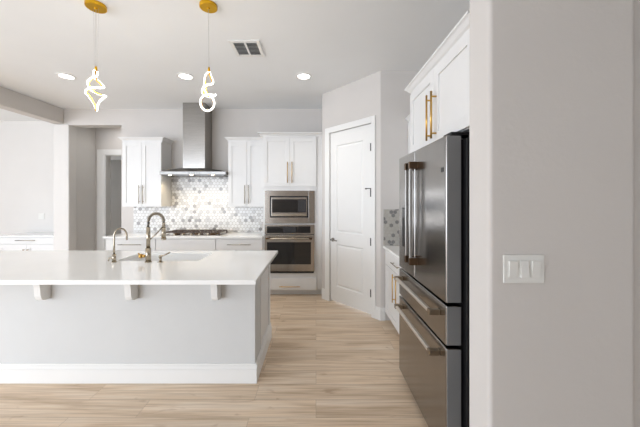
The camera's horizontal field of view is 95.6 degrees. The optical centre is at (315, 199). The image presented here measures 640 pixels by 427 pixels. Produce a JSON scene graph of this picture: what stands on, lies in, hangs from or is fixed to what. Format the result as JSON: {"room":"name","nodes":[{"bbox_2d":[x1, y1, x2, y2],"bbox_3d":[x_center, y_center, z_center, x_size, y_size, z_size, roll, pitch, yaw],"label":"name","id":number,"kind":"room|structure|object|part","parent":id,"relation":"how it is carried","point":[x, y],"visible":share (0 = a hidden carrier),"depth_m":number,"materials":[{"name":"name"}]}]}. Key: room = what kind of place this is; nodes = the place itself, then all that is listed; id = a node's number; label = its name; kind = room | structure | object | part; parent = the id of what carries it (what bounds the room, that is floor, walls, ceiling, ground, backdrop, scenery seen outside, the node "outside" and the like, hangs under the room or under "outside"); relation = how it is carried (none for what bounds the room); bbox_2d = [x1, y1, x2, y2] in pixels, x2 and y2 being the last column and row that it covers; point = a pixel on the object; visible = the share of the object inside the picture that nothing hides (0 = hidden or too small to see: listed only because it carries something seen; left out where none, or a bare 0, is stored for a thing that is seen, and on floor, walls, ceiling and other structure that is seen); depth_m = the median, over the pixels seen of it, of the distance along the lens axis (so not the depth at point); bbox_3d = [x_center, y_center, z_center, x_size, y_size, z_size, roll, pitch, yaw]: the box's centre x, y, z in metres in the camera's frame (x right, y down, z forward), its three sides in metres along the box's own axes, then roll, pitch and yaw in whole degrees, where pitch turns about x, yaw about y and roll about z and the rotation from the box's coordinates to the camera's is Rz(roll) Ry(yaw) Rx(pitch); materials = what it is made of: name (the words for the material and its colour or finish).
{"room":"kitchen","nodes":[
{"label":"kitchen","id":0,"kind":"room"},
{"bbox_2d":[0,121,53,234],"bbox_3d":[-6.450,-0.055,5.850,3.900,3.050,0.100,0,0,0],"label":"wall","id":1,"kind":"structure","parent":0,"point":[26,147],"depth_m":5.80,"materials":[{"name":"white paint"}]},
{"bbox_2d":[38,213,43,218],"bbox_3d":[-5.487,0.323,5.795,0.115,0.115,0.009,0,0,0],"label":"wall outlet","id":2,"kind":"object","parent":1,"relation":"attached to","point":[40,215],"visible":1,"depth_m":5.79,"materials":[{"name":"white plastic"}]},
{"bbox_2d":[54,124,94,250],"bbox_3d":[-4.425,-0.055,5.465,0.270,3.050,0.870,0,0,0],"label":"wall pillar","id":3,"kind":"structure","parent":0,"point":[74,147],"depth_m":5.15,"materials":[{"name":"white paint"}]},
{"bbox_2d":[95,128,120,250],"bbox_3d":[-3.270,-0.055,5.760,2.140,3.050,0.120,0,0,0],"label":"wall","id":4,"kind":"structure","parent":0,"point":[105,138],"depth_m":5.70,"materials":[{"name":"white paint"}]},
{"bbox_2d":[97,149,120,250],"bbox_3d":[-3.720,0.240,5.754,1.140,2.460,0.152,0,0,0],"label":"door frame","id":5,"kind":"structure","parent":4,"relation":"attached to","point":[103,155],"depth_m":5.68,"materials":[{"name":"white paint"}]},
{"bbox_2d":[111,160,120,234],"bbox_3d":[-4.250,-0.055,6.750,4.500,3.050,3.100,0,0,0],"label":"wall","id":6,"kind":"structure","parent":0,"point":[115,164],"depth_m":8.20,"materials":[{"name":"grey paint"}]},
{"bbox_2d":[111,156,120,159],"bbox_3d":[-4.350,-1.180,7.015,4.300,0.100,2.370,0,0,0],"label":"ceiling","id":7,"kind":"structure","parent":0,"point":[112,157],"depth_m":7.80,"materials":[{"name":"paint"}]},
{"bbox_2d":[64,109,320,232],"bbox_3d":[-2.165,-0.055,5.115,4.790,3.050,0.170,0,0,0],"label":"wall","id":8,"kind":"structure","parent":0,"point":[167,123],"depth_m":5.03,"materials":[{"name":"white paint"}]},
{"bbox_2d":[118,137,173,206],"bbox_3d":[-2.825,-0.454,4.846,0.737,1.127,0.363,0,0,0],"label":"upper cabinet","id":9,"kind":"object","parent":8,"relation":"attached to","point":[143,158],"visible":1,"depth_m":4.71,"materials":[{"name":"white paint"}]},
{"bbox_3d":[-2.983,-0.414,4.710,0.313,1.042,0.020,0,0,0],"label":"door","id":10,"kind":"part","parent":9,"relation":"part of","materials":[{"name":"white paint"}]},
{"bbox_3d":[-2.825,-0.984,4.845,0.737,0.067,0.350,0,0,0],"label":"crown moulding","id":11,"kind":"part","parent":9,"relation":"part of","materials":[{"name":"white paint"}]},
{"bbox_3d":[-2.667,-0.414,4.710,0.313,1.042,0.020,0,0,0],"label":"door","id":12,"kind":"part","parent":9,"relation":"part of","materials":[{"name":"white paint"}]},
{"bbox_2d":[159,103,227,176],"bbox_3d":[-1.958,-0.986,4.812,1.053,1.185,0.432,0,0,0],"label":"range hood","id":13,"kind":"object","parent":8,"relation":"attached to","point":[197,123],"visible":0.98,"depth_m":4.70,"materials":[{"name":"silver metal"}]},
{"bbox_2d":[133,177,262,231],"bbox_3d":[-1.988,0.076,5.025,2.345,0.953,0.009,0,0,0],"label":"tile backsplash","id":14,"kind":"structure","parent":8,"relation":"attached to","point":[196,202],"depth_m":5.02,"materials":[{"name":"tile"}]},
{"bbox_2d":[224,137,262,206],"bbox_3d":[-1.147,-0.454,4.846,0.663,1.127,0.363,0,0,0],"label":"upper cabinet","id":15,"kind":"object","parent":8,"relation":"attached to","point":[245,154],"visible":0.93,"depth_m":4.71,"materials":[{"name":"white paint"}]},
{"bbox_3d":[-1.274,-0.414,4.710,0.301,1.042,0.020,0,0,0],"label":"door","id":16,"kind":"part","parent":15,"relation":"part of","materials":[{"name":"white paint"}]},
{"bbox_3d":[-1.147,-0.984,4.845,0.663,0.067,0.350,0,0,0],"label":"crown moulding","id":17,"kind":"part","parent":15,"relation":"part of","materials":[{"name":"white paint"}]},
{"bbox_3d":[-0.970,-0.414,4.710,0.301,1.042,0.020,0,0,0],"label":"door","id":18,"kind":"part","parent":15,"relation":"part of","materials":[{"name":"white paint"}]},
{"bbox_2d":[0,294,427,426],"bbox_3d":[-2.100,1.520,2.100,12.600,0.100,13.000,0,0,0],"label":"floor","id":19,"kind":"structure","parent":0,"point":[326,363],"depth_m":2.20,"materials":[{"name":"brown wood"}]},
{"bbox_2d":[0,232,53,250],"bbox_3d":[-5.240,1.056,5.506,1.120,0.825,0.582,0,0,0],"label":"base cabinet","id":20,"kind":"object","parent":19,"relation":"on","point":[25,241],"visible":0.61,"depth_m":5.25,"materials":[{"name":"white paint"}]},
{"bbox_3d":[-5.496,1.081,5.260,0.508,0.553,0.020,0,0,0],"label":"door","id":21,"kind":"part","parent":20,"relation":"part of","materials":[{"name":"white paint"}]},
{"bbox_3d":[-5.240,0.738,5.260,1.020,0.115,0.020,0,0,0],"label":"drawer","id":22,"kind":"part","parent":20,"relation":"part of","materials":[{"name":"white paint"}]},
{"bbox_3d":[-4.984,1.081,5.260,0.508,0.553,0.020,0,0,0],"label":"door","id":23,"kind":"part","parent":20,"relation":"part of","materials":[{"name":"white paint"}]},
{"bbox_2d":[106,239,155,250],"bbox_3d":[-2.833,1.028,4.711,0.763,0.881,0.633,0,0,0],"label":"base cabinet","id":24,"kind":"object","parent":19,"relation":"on","point":[120,244],"visible":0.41,"depth_m":4.43,"materials":[{"name":"white paint"}]},
{"bbox_2d":[0,265,271,383],"bbox_3d":[-2.037,1.024,2.651,3.126,0.893,0.989,0,0,0],"label":"kitchen island","id":25,"kind":"object","parent":19,"relation":"on","point":[50,334],"visible":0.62,"depth_m":2.34,"materials":[{"name":"paint"}]},
{"bbox_3d":[-2.037,1.393,2.716,3.126,0.155,0.789,0,0,0],"label":"baseboard","id":26,"kind":"part","parent":25,"relation":"part of","materials":[{"name":"white paint"}]},
{"bbox_2d":[0,251,277,284],"bbox_3d":[-2.080,0.560,2.550,3.340,0.030,1.160,0,0,0],"label":"island countertop","id":27,"kind":"structure","parent":25,"relation":"on","point":[16,267],"depth_m":2.34,"materials":[{"name":"white stone"}]},
{"bbox_2d":[108,228,127,262],"bbox_3d":[-1.741,0.394,2.547,0.150,0.302,0.044,0,0,-27],"label":"water tap","id":28,"kind":"object","parent":27,"relation":"on","point":[113,258],"visible":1,"depth_m":2.53,"materials":[{"name":"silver metal"}]},
{"bbox_3d":[-1.722,0.359,2.555,0.110,0.232,0.015,0,0,-26],"label":"spout","id":29,"kind":"part","parent":28,"relation":"part of","materials":[{"name":"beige metal"}]},
{"bbox_2d":[138,212,165,262],"bbox_3d":[-1.448,0.324,2.547,0.237,0.441,0.072,0,0,-12],"label":"faucet","id":30,"kind":"object","parent":27,"relation":"on","point":[147,256],"visible":1,"depth_m":2.53,"materials":[{"name":"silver metal"}]},
{"bbox_3d":[-1.411,0.171,2.558,0.149,0.134,0.030,0,0,-23],"label":"spring spout","id":31,"kind":"part","parent":30,"relation":"part of","materials":[{"name":"metal"}]},
{"bbox_2d":[157,252,169,262],"bbox_3d":[-1.339,0.501,2.553,0.101,0.088,0.046,0,0,-40],"label":"soap pump","id":32,"kind":"object","parent":27,"relation":"on","point":[160,256],"visible":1,"depth_m":2.53,"materials":[{"name":"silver metal"}]},
{"bbox_2d":[127,256,206,260],"bbox_3d":[-1.425,0.693,2.780,0.774,0.234,0.384,0,0,0],"label":"sink","id":33,"kind":"object","parent":27,"relation":"in","point":[153,258],"visible":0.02,"depth_m":2.96,"materials":[{"name":"white ceramic"}]},
{"bbox_3d":[-0.492,0.974,2.825,0.012,0.793,0.530,0,0,0],"label":"panel","id":34,"kind":"part","parent":25,"relation":"part of","materials":[{"name":"white paint"}]},
{"bbox_2d":[156,239,215,250],"bbox_3d":[-1.991,1.028,4.711,0.918,0.881,0.633,0,0,0],"label":"base cabinet","id":35,"kind":"object","parent":19,"relation":"on","point":[168,244],"visible":0.31,"depth_m":4.43,"materials":[{"name":"white paint"}]},
{"bbox_2d":[103,232,262,238],"bbox_3d":[-2.026,0.571,4.708,2.427,0.031,0.617,0,0,0],"label":"countertop","id":36,"kind":"structure","parent":35,"relation":"on","point":[131,235],"depth_m":4.41,"materials":[{"name":"white stone"}]},
{"bbox_2d":[160,229,228,235],"bbox_3d":[-1.940,0.528,4.710,0.920,0.052,0.480,0,0,0],"label":"gas cooktop","id":37,"kind":"object","parent":36,"relation":"in","point":[178,232],"visible":0.97,"depth_m":4.62,"materials":[{"name":"silver metal"}]},
{"bbox_2d":[216,238,262,250],"bbox_3d":[-1.171,1.028,4.711,0.717,0.881,0.633,0,0,0],"label":"base cabinet","id":38,"kind":"object","parent":19,"relation":"on","point":[221,244],"visible":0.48,"depth_m":4.43,"materials":[{"name":"white paint"}]},
{"bbox_2d":[257,132,321,293],"bbox_3d":[-0.396,0.222,4.702,0.979,2.494,0.653,0,0,0],"label":"tall cabinet","id":39,"kind":"object","parent":19,"relation":"on","point":[292,161],"visible":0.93,"depth_m":4.44,"materials":[{"name":"white paint"}]},
{"bbox_3d":[-0.604,-0.578,4.440,0.404,0.745,0.020,0,0,0],"label":"door","id":40,"kind":"part","parent":39,"relation":"part of","materials":[{"name":"white paint"}]},
{"bbox_2d":[264,224,314,272],"bbox_3d":[-0.403,0.745,4.646,0.761,0.740,0.607,0,0,0],"label":"wall oven","id":41,"kind":"object","parent":39,"relation":"in","point":[294,244],"visible":0.93,"depth_m":4.41,"materials":[{"name":"metal"}]},
{"bbox_3d":[-0.416,0.453,4.422,0.664,0.102,0.004,0,0,0],"label":"control glass","id":42,"kind":"part","parent":41,"relation":"part of","materials":[{"name":"black glass"}]},
{"bbox_3d":[-0.405,0.580,4.375,0.702,0.028,0.063,0,0,0],"label":"handle","id":43,"kind":"part","parent":41,"relation":"part of","materials":[{"name":"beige metal"}]},
{"bbox_3d":[-0.403,0.450,4.436,0.761,0.150,0.024,0,0,0],"label":"control panel","id":44,"kind":"part","parent":41,"relation":"part of","materials":[{"name":"silver metal"}]},
{"bbox_3d":[-0.396,-0.995,4.513,0.978,0.060,0.275,0,0,0],"label":"crown moulding","id":45,"kind":"part","parent":39,"relation":"part of","materials":[{"name":"white paint"}]},
{"bbox_2d":[265,191,314,222],"bbox_3d":[-0.403,0.108,4.669,0.761,0.500,0.562,0,0,0],"label":"microwave","id":46,"kind":"object","parent":39,"relation":"in","point":[280,206],"visible":1,"depth_m":4.42,"materials":[{"name":"metal"}]},
{"bbox_3d":[-0.408,0.103,4.431,0.588,0.328,0.034,0,0,0],"label":"door","id":47,"kind":"part","parent":46,"relation":"part of","materials":[{"name":"black plastic"}]},
{"bbox_3d":[-0.408,0.227,4.401,0.528,0.020,0.026,0,0,0],"label":"handle","id":48,"kind":"part","parent":46,"relation":"part of","materials":[{"name":"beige metal"}]},
{"bbox_3d":[-0.214,0.091,4.410,0.120,0.183,0.002,0,0,0],"label":"control panel","id":49,"kind":"part","parent":46,"relation":"part of","materials":[{"name":"black glass"}]},
{"bbox_3d":[-0.392,1.285,4.440,0.796,0.180,0.020,0,0,0],"label":"drawer","id":50,"kind":"part","parent":39,"relation":"part of","materials":[{"name":"white paint"}]},
{"bbox_3d":[-0.196,-0.578,4.440,0.404,0.745,0.020,0,0,0],"label":"door","id":51,"kind":"part","parent":39,"relation":"part of","materials":[{"name":"white paint"}]},
{"bbox_2d":[385,250,400,332],"bbox_3d":[1.126,1.028,2.993,0.644,0.881,1.065,0,0,0],"label":"base cabinet","id":52,"kind":"object","parent":19,"relation":"on","point":[392,267],"visible":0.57,"depth_m":3.22,"materials":[{"name":"white paint"}]},
{"bbox_2d":[383,246,398,258],"bbox_3d":[1.131,0.571,2.997,0.633,0.031,1.073,0,0,0],"label":"countertop","id":53,"kind":"structure","parent":52,"relation":"on","point":[394,250],"depth_m":3.25,"materials":[{"name":"white stone"}]},
{"bbox_3d":[0.850,1.067,3.257,0.020,0.582,0.525,0,0,0],"label":"door","id":54,"kind":"part","parent":52,"relation":"part of","materials":[{"name":"white paint"}]},
{"bbox_3d":[0.850,0.684,2.992,0.020,0.172,1.056,0,0,0],"label":"drawer","id":55,"kind":"part","parent":52,"relation":"part of","materials":[{"name":"white paint"}]},
{"bbox_3d":[0.822,0.940,3.080,0.036,0.300,0.010,0,0,0],"label":"handle","id":56,"kind":"part","parent":52,"relation":"part of","materials":[{"name":"gold metal"}]},
{"bbox_3d":[0.850,1.067,2.728,0.020,0.582,0.528,0,0,0],"label":"door","id":57,"kind":"part","parent":52,"relation":"part of","materials":[{"name":"white paint"}]},
{"bbox_2d":[394,132,468,426],"bbox_3d":[1.034,0.545,1.988,0.792,1.826,0.915,0,0,0],"label":"refrigerator","id":58,"kind":"object","parent":19,"relation":"on","point":[433,278],"visible":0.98,"depth_m":1.68,"materials":[{"name":"silver metal"}]},
{"bbox_3d":[0.743,0.104,2.254,0.086,0.908,0.382,0,0,0],"label":"door","id":59,"kind":"part","parent":58,"relation":"part of","materials":[{"name":"silver metal"}]},
{"bbox_3d":[0.671,0.092,2.100,0.058,0.715,0.032,0,0,0],"label":"handle","id":60,"kind":"part","parent":58,"relation":"part of","materials":[{"name":"silver metal"}]},
{"bbox_3d":[0.671,0.092,2.010,0.058,0.715,0.032,0,0,0],"label":"handle","id":61,"kind":"part","parent":58,"relation":"part of","materials":[{"name":"silver metal"}]},
{"bbox_3d":[0.669,0.863,2.002,0.062,0.032,0.735,0,0,0],"label":"handle","id":62,"kind":"part","parent":58,"relation":"part of","materials":[{"name":"silver metal"}]},
{"bbox_3d":[0.669,0.635,2.002,0.062,0.032,0.735,0,0,0],"label":"handle","id":63,"kind":"part","parent":58,"relation":"part of","materials":[{"name":"silver metal"}]},
{"bbox_3d":[0.743,1.111,2.002,0.086,0.618,0.885,0,0,0],"label":"freezer drawer","id":64,"kind":"part","parent":58,"relation":"part of","materials":[{"name":"silver metal"}]},
{"bbox_3d":[0.743,0.680,2.002,0.086,0.216,0.885,0,0,0],"label":"freezer drawer","id":65,"kind":"part","parent":58,"relation":"part of","materials":[{"name":"silver metal"}]},
{"bbox_3d":[0.743,0.104,1.808,0.086,0.908,0.497,0,0,0],"label":"door","id":66,"kind":"part","parent":58,"relation":"part of","materials":[{"name":"silver metal"}]},
{"bbox_2d":[0,0,468,120],"bbox_3d":[-2.100,-1.630,2.100,12.600,0.100,13.000,0,0,0],"label":"ceiling","id":67,"kind":"structure","parent":0,"point":[140,47],"depth_m":3.02,"materials":[{"name":"paint"}]},
{"bbox_2d":[0,86,63,123],"bbox_3d":[-4.465,-1.450,0.315,0.190,0.260,9.430,0,0,0],"label":"beam","id":68,"kind":"structure","parent":67,"relation":"attached to","point":[10,100],"depth_m":4.44,"materials":[{"name":"white paint"}]},
{"bbox_2d":[55,73,76,79],"bbox_3d":[-3.185,-1.575,3.700,0.210,0.008,0.210,0,0,0],"label":"recessed light","id":69,"kind":"object","parent":67,"relation":"in","point":[61,75],"visible":1,"depth_m":3.70,"materials":[{"name":"white paint"}]},
{"bbox_2d":[84,0,106,110],"bbox_3d":[-1.783,-1.150,2.350,0.148,0.858,0.148,0,0,-40],"label":"pendant light","id":70,"kind":"object","parent":67,"relation":"hanging from","point":[96,6],"visible":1,"depth_m":2.34,"materials":[{"name":"gold metal"}]},
{"bbox_2d":[176,73,193,79],"bbox_3d":[-1.665,-1.575,3.700,0.210,0.008,0.210,0,0,0],"label":"recessed light","id":71,"kind":"object","parent":67,"relation":"in","point":[185,76],"visible":1,"depth_m":3.70,"materials":[{"name":"white paint"}]},
{"bbox_2d":[199,0,216,111],"bbox_3d":[-0.872,-1.142,2.350,0.138,0.874,0.138,0,0,0],"label":"pendant light","id":72,"kind":"object","parent":67,"relation":"hanging from","point":[208,6],"visible":1,"depth_m":2.33,"materials":[{"name":"gold metal"}]},
{"bbox_3d":[-0.870,-1.308,2.350,0.008,0.485,0.003,0,0,0],"label":"cord","id":73,"kind":"part","parent":72,"relation":"part of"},
{"bbox_2d":[228,40,264,56],"bbox_3d":[-0.713,-1.573,3.020,0.305,0.014,0.320,0,0,0],"label":"ceiling vent","id":74,"kind":"object","parent":67,"relation":"in","point":[242,48],"visible":1,"depth_m":3.00,"materials":[{"name":"white metal"}]},
{"bbox_2d":[296,73,311,79],"bbox_3d":[-0.155,-1.575,3.700,0.210,0.008,0.210,0,0,0],"label":"recessed light","id":75,"kind":"object","parent":67,"relation":"in","point":[302,76],"visible":1,"depth_m":3.70,"materials":[{"name":"white paint"}]},
{"bbox_2d":[322,71,380,307],"bbox_3d":[0.484,-0.055,3.979,0.110,3.050,1.056,0,0,-41],"label":"wall","id":76,"kind":"structure","parent":0,"point":[361,98],"depth_m":3.83,"materials":[{"name":"white paint"}]},
{"bbox_2d":[322,288,324,299],"bbox_3d":[0.113,1.393,4.307,0.016,0.155,0.074,0,0,-41],"label":"baseboard","id":77,"kind":"structure","parent":76,"relation":"attached to","point":[323,289],"depth_m":4.30,"materials":[{"name":"white paint"}]},
{"bbox_2d":[330,124,370,313],"bbox_3d":[0.453,0.240,3.925,0.098,2.411,0.761,0,0,-41],"label":"door","id":78,"kind":"structure","parent":76,"relation":"in","point":[350,240],"depth_m":3.90,"materials":[{"name":"white paint"}]},
{"bbox_2d":[325,115,375,318],"bbox_3d":[0.436,0.210,3.937,0.018,2.520,0.912,0,0,-41],"label":"door frame","id":79,"kind":"structure","parent":76,"relation":"attached to","point":[372,119],"depth_m":3.75,"materials":[{"name":"white paint"}]},
{"bbox_2d":[375,306,384,320],"bbox_3d":[0.783,1.393,3.552,0.129,0.155,0.044,0,0,28],"label":"baseboard","id":80,"kind":"structure","parent":76,"relation":"attached to","point":[379,312],"depth_m":3.54,"materials":[{"name":"white paint"}]},
{"bbox_2d":[381,71,418,319],"bbox_3d":[1.180,-0.055,3.603,0.780,3.050,0.115,0,0,0],"label":"wall","id":81,"kind":"structure","parent":0,"point":[395,101],"depth_m":3.54,"materials":[{"name":"white paint"}]},
{"bbox_2d":[383,209,398,244],"bbox_3d":[1.133,0.333,3.540,0.615,0.440,0.009,0,0,0],"label":"tile backsplash","id":82,"kind":"structure","parent":81,"relation":"attached to","point":[390,216],"depth_m":3.54,"materials":[{"name":"tile"}]},
{"bbox_2d":[469,0,632,426],"bbox_3d":[0.995,-0.055,1.252,0.590,3.050,0.165,0,0,0],"label":"wall","id":83,"kind":"structure","parent":0,"point":[551,81],"depth_m":1.17,"materials":[{"name":"white paint"}]},
{"bbox_2d":[503,255,543,282],"bbox_3d":[0.835,0.277,1.162,0.163,0.114,0.016,0,0,0],"label":"light switch","id":84,"kind":"object","parent":83,"relation":"attached to","point":[516,268],"visible":1,"depth_m":1.16,"materials":[{"name":"white plastic"}]},
{"bbox_2d":[633,0,639,426],"bbox_3d":[2.745,-0.055,1.285,2.910,3.050,0.100,0,0,0],"label":"wall","id":85,"kind":"structure","parent":0,"point":[636,3],"depth_m":1.24,"materials":[{"name":"grey paint"}]},
{"bbox_3d":[1.510,-0.055,2.442,0.120,3.050,2.205,0,0,0],"label":"wall","id":86,"kind":"structure","parent":0,"visible":0},
{"bbox_2d":[405,114,409,153],"bbox_3d":[1.264,-0.444,3.000,0.369,1.107,1.080,0,0,0],"label":"upper cabinet","id":87,"kind":"object","parent":86,"relation":"attached to","point":[407,118],"visible":0.05,"depth_m":3.47,"materials":[{"name":"white paint"}]},
{"bbox_3d":[1.130,-0.415,3.269,0.020,1.045,0.534,0,0,0],"label":"door","id":88,"kind":"part","parent":87,"relation":"part of","materials":[{"name":"white paint"}]},
{"bbox_2d":[405,10,468,152],"bbox_3d":[1.099,-0.665,1.970,0.699,0.570,1.040,0,0,0],"label":"upper cabinet","id":89,"kind":"object","parent":86,"relation":"attached to","point":[439,97],"visible":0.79,"depth_m":1.82,"materials":[{"name":"white paint"}]},
{"bbox_3d":[0.800,-0.630,2.191,0.020,0.495,0.490,0,0,0],"label":"door","id":90,"kind":"part","parent":89,"relation":"part of","materials":[{"name":"white paint"}]},
{"bbox_3d":[0.769,-0.560,1.985,0.041,0.310,0.013,0,0,0],"label":"handle","id":91,"kind":"part","parent":89,"relation":"part of","materials":[{"name":"gold metal"}]},
{"bbox_3d":[0.769,-0.560,1.905,0.041,0.310,0.013,0,0,0],"label":"handle","id":92,"kind":"part","parent":89,"relation":"part of","materials":[{"name":"gold metal"}]},
{"bbox_3d":[0.935,-0.914,1.970,0.350,0.072,1.040,0,0,0],"label":"crown moulding","id":93,"kind":"part","parent":89,"relation":"part of","materials":[{"name":"white paint"}]},
{"bbox_3d":[0.800,-0.630,1.699,0.020,0.495,0.490,0,0,0],"label":"door","id":94,"kind":"part","parent":89,"relation":"part of","materials":[{"name":"white paint"}]}
]}

